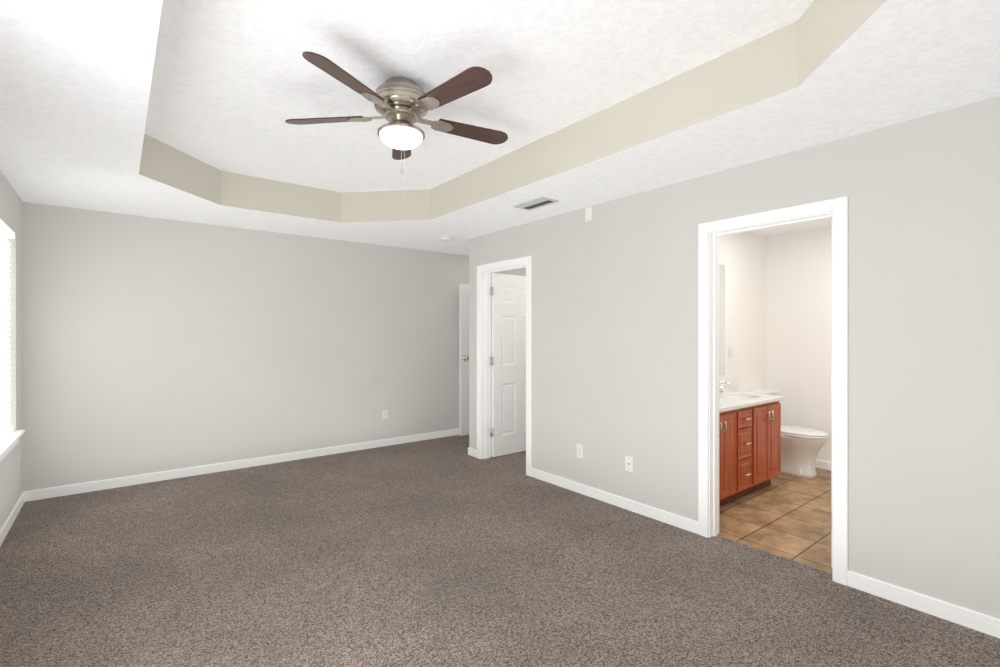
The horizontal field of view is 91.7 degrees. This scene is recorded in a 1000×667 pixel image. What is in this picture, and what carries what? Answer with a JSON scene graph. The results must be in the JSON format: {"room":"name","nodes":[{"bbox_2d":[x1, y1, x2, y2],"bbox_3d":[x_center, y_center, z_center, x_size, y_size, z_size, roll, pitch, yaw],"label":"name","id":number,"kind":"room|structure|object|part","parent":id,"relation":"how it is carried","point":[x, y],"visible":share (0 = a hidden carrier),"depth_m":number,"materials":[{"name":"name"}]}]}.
{"room":"empty bedroom","nodes":[
{"label":"empty bedroom","id":0,"kind":"room"},
{"bbox_2d":[0,170,22,529],"bbox_3d":[-2.012,0.150,1.482,0.120,2.440,6.420,0,0,-38],"label":"wall","id":1,"kind":"structure","parent":0,"point":[11,218],"depth_m":3.66,"materials":[{"name":"grey paint"}]},
{"bbox_2d":[0,439,18,461],"bbox_3d":[-3.192,0.793,3.086,0.014,0.064,1.560,0,0,-38],"label":"trim","id":2,"kind":"structure","parent":1,"relation":"attached to","point":[9,450],"depth_m":3.37,"materials":[{"name":"white wood"}]},
{"bbox_2d":[0,237,24,457],"bbox_3d":[-3.225,0.001,3.059,0.160,1.521,1.600,0,0,-38],"label":"window","id":3,"kind":"structure","parent":1,"relation":"in","point":[9,441],"depth_m":3.41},
{"bbox_2d":[0,219,14,442],"bbox_3d":[-3.225,-0.014,3.059,0.060,1.488,1.484,0,0,-38],"label":"window blinds","id":4,"kind":"object","parent":3,"relation":"attached to","point":[6,231],"visible":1,"depth_m":3.47,"materials":[{"name":"white plastic"}]},
{"bbox_2d":[0,491,27,545],"bbox_3d":[-1.957,1.327,1.525,0.017,0.085,6.180,0,0,-38],"label":"baseboard","id":5,"kind":"structure","parent":1,"relation":"attached to","point":[23,498],"depth_m":3.49,"materials":[{"name":"white wood"}]},
{"bbox_2d":[17,456,19,472],"bbox_3d":[-3.721,1.010,3.751,0.008,0.116,0.072,0,0,-38],"label":"outlet","id":6,"kind":"object","parent":1,"relation":"attached to","point":[18,463],"visible":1,"depth_m":3.73,"materials":[{"name":"white plastic"}]},
{"bbox_2d":[23,202,468,491],"bbox_3d":[-1.908,0.150,5.578,5.120,2.440,0.120,0,0,-38],"label":"wall","id":7,"kind":"structure","parent":0,"point":[152,345],"depth_m":4.78,"materials":[{"name":"grey paint"}]},
{"bbox_2d":[28,429,458,500],"bbox_3d":[-1.901,1.327,5.497,4.970,0.085,0.017,0,0,-38],"label":"baseboard","id":8,"kind":"structure","parent":7,"relation":"attached to","point":[52,492],"depth_m":4.79,"materials":[{"name":"white wood"}]},
{"bbox_2d":[382,409,387,418],"bbox_3d":[-1.397,0.980,5.899,0.072,0.116,0.008,0,0,-38],"label":"outlet","id":9,"kind":"object","parent":7,"relation":"attached to","point":[384,413],"visible":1,"depth_m":5.90,"materials":[{"name":"white plastic"}]},
{"bbox_2d":[459,283,468,435],"bbox_3d":[-0.216,0.346,6.695,0.800,2.023,0.167,0,0,-38],"label":"entry door","id":10,"kind":"structure","parent":7,"relation":"in","point":[463,359],"depth_m":6.46,"materials":[{"name":"white wood"}]},
{"bbox_3d":[-0.479,0.328,6.487,0.064,0.064,0.167,0,0,-38],"label":"knob","id":11,"kind":"part","parent":10,"relation":"part of","materials":[{"name":"silver metal"}]},
{"bbox_2d":[144,0,813,192],"bbox_3d":[-0.538,-1.360,2.646,2.205,0.001,4.420,0,0,-38],"label":"ceiling","id":12,"kind":"structure","parent":0,"point":[235,84],"depth_m":2.48,"materials":[{"name":"white paint"}]},
{"bbox_2d":[285,51,507,196],"bbox_3d":[-0.497,-1.069,2.641,1.256,0.581,1.256,0,0,-38],"label":"fan","id":13,"kind":"object","parent":12,"relation":"hanging from","point":[402,105],"visible":1,"depth_m":2.54,"materials":[{"name":"brown wood"}]},
{"label":"blade","id":14,"kind":"part","parent":13,"relation":"part of","materials":[{"name":"brown wood"}]},
{"bbox_3d":[-0.720,-1.185,2.251,0.128,0.006,0.460,14,6,24],"label":"blade","id":15,"kind":"part","parent":13,"relation":"part of","materials":[{"name":"brown wood"}]},
{"bbox_3d":[-0.538,-1.051,2.646,0.232,0.074,0.232,0,0,-38],"label":"lamp shade","id":16,"kind":"part","parent":13,"relation":"part of","materials":[{"name":"white glass"}]},
{"bbox_3d":[-0.623,-1.185,3.072,0.128,0.006,0.460,-13,3,-11],"label":"blade","id":17,"kind":"part","parent":13,"relation":"part of","materials":[{"name":"brown wood"}]},
{"bbox_3d":[-0.218,-1.185,2.351,0.460,0.006,0.128,0,-13,43],"label":"blade","id":18,"kind":"part","parent":13,"relation":"part of","materials":[{"name":"brown wood"}]},
{"bbox_3d":[-0.159,-1.185,2.859,0.460,0.006,0.128,0,-13,-29],"label":"blade","id":19,"kind":"part","parent":13,"relation":"part of","materials":[{"name":"brown wood"}]},
{"bbox_2d":[469,237,525,448],"bbox_3d":[0.240,0.150,5.860,1.400,2.440,0.120,0,0,-38],"label":"wall","id":20,"kind":"structure","parent":0,"point":[521,271],"depth_m":5.42,"materials":[{"name":"grey paint"}]},
{"bbox_2d":[468,447,476,456],"bbox_3d":[0.145,1.327,5.873,1.293,0.085,0.017,0,0,-38],"label":"baseboard","id":21,"kind":"structure","parent":20,"relation":"attached to","point":[472,452],"depth_m":5.40,"materials":[{"name":"white wood"}]},
{"bbox_2d":[0,435,999,666],"bbox_3d":[-0.003,1.395,3.069,5.240,0.050,6.420,0,0,-38],"label":"floor","id":22,"kind":"structure","parent":0,"point":[448,551],"depth_m":2.65,"materials":[{"name":"grey carpet"}]},
{"bbox_2d":[0,0,999,255],"bbox_3d":[0.468,-1.225,3.441,6.440,0.310,6.420,0,0,-38],"label":"ceiling","id":23,"kind":"structure","parent":0,"point":[74,86],"depth_m":2.55,"materials":[{"name":"white paint"}]},
{"bbox_2d":[441,236,452,240],"bbox_3d":[-0.589,-1.050,5.384,0.136,0.038,0.136,0,0,-38],"label":"smoke detector","id":24,"kind":"object","parent":23,"relation":"attached to","point":[446,238],"visible":1,"depth_m":5.34,"materials":[{"name":"white plastic"}]},
{"bbox_2d":[512,197,558,209],"bbox_3d":[0.290,-1.064,3.989,0.190,0.011,0.360,0,0,-38],"label":"ceiling vent","id":25,"kind":"object","parent":23,"relation":"in","point":[539,202],"visible":1,"depth_m":3.96,"materials":[{"name":"grey metal"}]},
{"bbox_2d":[475,96,999,618],"bbox_3d":[1.383,0.150,3.380,0.120,2.440,5.190,0,0,-38],"label":"wall","id":26,"kind":"structure","parent":0,"point":[615,332],"depth_m":2.58,"materials":[{"name":"grey paint"}]},
{"bbox_2d":[477,256,531,476],"bbox_3d":[0.079,0.312,5.032,0.158,2.115,0.890,0,0,-38],"label":"trim","id":27,"kind":"structure","parent":26,"relation":"attached to","point":[527,260],"depth_m":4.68,"materials":[{"name":"white wood"}]},
{"bbox_2d":[490,273,525,456],"bbox_3d":[0.203,0.346,5.567,0.746,2.023,0.167,0,0,-38],"label":"closet door","id":28,"kind":"structure","parent":26,"relation":"in","point":[508,364],"depth_m":5.46,"materials":[{"name":"white wood"}]},
{"bbox_2d":[577,444,582,458],"bbox_3d":[0.685,1.010,4.160,0.008,0.116,0.072,0,0,-38],"label":"outlet","id":29,"kind":"object","parent":26,"relation":"attached to","point":[579,451],"visible":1,"depth_m":4.16,"materials":[{"name":"white plastic"}]},
{"bbox_2d":[585,206,591,221],"bbox_3d":[0.747,-1.005,4.082,0.007,0.116,0.072,0,0,-38],"label":"sensor","id":30,"kind":"object","parent":26,"relation":"attached to","point":[588,213],"visible":1,"depth_m":4.08,"materials":[{"name":"white plastic"}]},
{"bbox_2d":[531,468,697,533],"bbox_3d":[0.829,1.327,3.974,0.013,0.085,1.700,0,0,-38],"label":"baseboard","id":31,"kind":"structure","parent":26,"relation":"attached to","point":[678,521],"depth_m":3.81,"materials":[{"name":"white wood"}]},
{"bbox_2d":[625,455,632,471],"bbox_3d":[1.001,1.010,3.759,0.008,0.116,0.072,0,0,-38],"label":"outlet","id":32,"kind":"object","parent":26,"relation":"attached to","point":[628,463],"visible":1,"depth_m":3.75,"materials":[{"name":"white plastic"}]},
{"bbox_2d":[698,196,847,585],"bbox_3d":[1.675,0.312,3.011,0.158,2.115,0.860,0,0,-38],"label":"door frame","id":33,"kind":"structure","parent":26,"relation":"attached to","point":[838,207],"depth_m":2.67,"materials":[{"name":"white wood"}]},
{"bbox_2d":[831,219,831,567],"bbox_3d":[2.190,0.346,3.000,0.750,2.023,0.167,0,0,-38],"label":"door","id":34,"kind":"structure","parent":26,"relation":"in","point":[831,393],"depth_m":2.81,"materials":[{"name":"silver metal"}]},
{"bbox_2d":[848,570,999,638],"bbox_3d":[2.365,1.327,2.025,0.017,0.085,1.545,0,0,-38],"label":"baseboard","id":35,"kind":"structure","parent":26,"relation":"attached to","point":[972,619],"depth_m":2.37,"materials":[{"name":"white wood"}]},
{"bbox_2d":[719,231,766,391],"bbox_3d":[1.955,0.150,4.640,2.340,2.440,0.120,0,0,-38],"label":"wall","id":36,"kind":"structure","parent":0,"point":[743,255],"depth_m":5.03,"materials":[{"name":"paint"}]},
{"bbox_2d":[719,264,724,374],"bbox_3d":[1.651,-0.135,4.319,1.414,1.070,0.006,0,0,-38],"label":"bathroom mirror","id":37,"kind":"object","parent":36,"relation":"attached to","point":[721,319],"visible":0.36,"depth_m":4.71,"materials":[{"name":"clear glass"}]},
{"bbox_2d":[719,380,726,391],"bbox_3d":[1.650,0.510,4.305,1.434,0.100,0.020,0,0,-38],"label":"backsplash","id":38,"kind":"structure","parent":36,"relation":"attached to","point":[722,384],"depth_m":4.55,"materials":[{"name":"white stone"}]},
{"bbox_2d":[728,347,731,358],"bbox_3d":[2.295,0.190,4.822,0.072,0.116,0.016,0,0,-38],"label":"bathroom light switch","id":39,"kind":"object","parent":36,"relation":"attached to","point":[729,352],"visible":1,"depth_m":4.81,"materials":[{"name":"white plastic"}]},
{"bbox_2d":[718,468,831,573],"bbox_3d":[2.995,1.395,3.404,2.520,0.050,3.230,0,0,-38],"label":"floor","id":40,"kind":"structure","parent":0,"point":[785,516],"depth_m":3.57,"materials":[{"name":"brown tile"}]},
{"bbox_2d":[719,400,780,506],"bbox_3d":[1.808,0.982,4.089,1.414,0.775,0.556,0,0,-38],"label":"bathroom vanity","id":41,"kind":"object","parent":40,"relation":"on","point":[749,443],"depth_m":3.96,"materials":[{"name":"brown wood"}]},
{"bbox_3d":[1.695,0.705,3.664,0.010,0.085,0.031,0,0,-38],"label":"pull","id":42,"kind":"part","parent":41,"relation":"part of","materials":[{"name":"silver metal"}]},
{"bbox_3d":[1.757,0.935,3.746,0.255,0.630,0.018,0,0,-38],"label":"door","id":43,"kind":"part","parent":41,"relation":"part of","materials":[{"name":"brown wood"}]},
{"bbox_3d":[1.973,1.132,3.916,0.235,0.236,0.018,0,0,-38],"label":"drawer","id":44,"kind":"part","parent":41,"relation":"part of","materials":[{"name":"brown wood"}]},
{"bbox_3d":[1.973,0.885,3.916,0.235,0.236,0.018,0,0,-38],"label":"drawer","id":45,"kind":"part","parent":41,"relation":"part of","materials":[{"name":"brown wood"}]},
{"bbox_3d":[1.973,0.688,3.916,0.235,0.135,0.018,0,0,-38],"label":"drawer","id":46,"kind":"part","parent":41,"relation":"part of","materials":[{"name":"brown wood"}]},
{"bbox_3d":[1.988,1.132,3.897,0.075,0.010,0.031,0,0,-38],"label":"drawer pull","id":47,"kind":"part","parent":41,"relation":"part of","materials":[{"name":"silver metal"}]},
{"bbox_3d":[1.988,0.885,3.897,0.075,0.010,0.031,0,0,-38],"label":"drawer pull","id":48,"kind":"part","parent":41,"relation":"part of","materials":[{"name":"silver metal"}]},
{"bbox_2d":[719,392,782,411],"bbox_3d":[1.810,0.577,4.103,1.434,0.035,0.536,0,0,-38],"label":"countertop","id":49,"kind":"structure","parent":41,"relation":"on","point":[726,399],"depth_m":4.12,"materials":[{"name":"white stone"}]},
{"bbox_2d":[719,381,730,394],"bbox_3d":[2.055,0.498,4.471,0.222,0.123,0.145,0,0,-38],"label":"faucet","id":50,"kind":"object","parent":49,"relation":"on","point":[721,392],"depth_m":4.49,"materials":[{"name":"silver metal"}]},
{"bbox_3d":[2.189,0.935,4.087,0.255,0.630,0.018,0,0,-38],"label":"door","id":51,"kind":"part","parent":41,"relation":"part of","materials":[{"name":"brown wood"}]},
{"bbox_3d":[2.282,0.705,4.129,0.010,0.085,0.031,0,0,-38],"label":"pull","id":52,"kind":"part","parent":41,"relation":"part of","materials":[{"name":"silver metal"}]},
{"bbox_3d":[2.336,0.705,4.171,0.010,0.085,0.031,0,0,-38],"label":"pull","id":53,"kind":"part","parent":41,"relation":"part of","materials":[{"name":"silver metal"}]},
{"bbox_3d":[2.398,0.935,4.252,0.255,0.630,0.018,0,0,-38],"label":"door","id":54,"kind":"part","parent":41,"relation":"part of","materials":[{"name":"brown wood"}]},
{"bbox_2d":[741,389,828,478],"bbox_3d":[2.838,0.980,4.796,0.470,0.780,0.710,0,0,-38],"label":"toilet","id":55,"kind":"object","parent":40,"relation":"on","point":[801,447],"visible":0.6,"depth_m":4.61,"materials":[{"name":"white ceramic"}]},
{"bbox_3d":[2.680,0.608,4.996,0.470,0.035,0.200,0,0,-38],"label":"tank lid","id":56,"kind":"part","parent":55,"relation":"part of","materials":[{"name":"white ceramic"}]},
{"bbox_3d":[2.851,1.174,4.781,0.380,0.392,0.660,0,0,-38],"label":"bowl","id":57,"kind":"part","parent":55,"relation":"part of","materials":[{"name":"white ceramic"}]},
{"bbox_3d":[2.893,0.954,4.727,0.380,0.047,0.533,0,0,-38],"label":"seat lid","id":58,"kind":"part","parent":55,"relation":"part of","materials":[{"name":"white ceramic"}]},
{"bbox_2d":[767,227,830,461],"bbox_3d":[3.918,0.150,4.171,0.120,2.440,3.290,0,0,-38],"label":"wall","id":59,"kind":"structure","parent":0,"point":[777,311],"depth_m":5.06,"materials":[{"name":"paint"}]},
{"bbox_2d":[815,460,830,470],"bbox_3d":[3.864,1.327,4.128,0.017,0.085,3.050,0,0,-38],"label":"baseboard","id":60,"kind":"structure","parent":59,"relation":"attached to","point":[824,465],"depth_m":4.87,"materials":[{"name":"white wood"}]}
]}

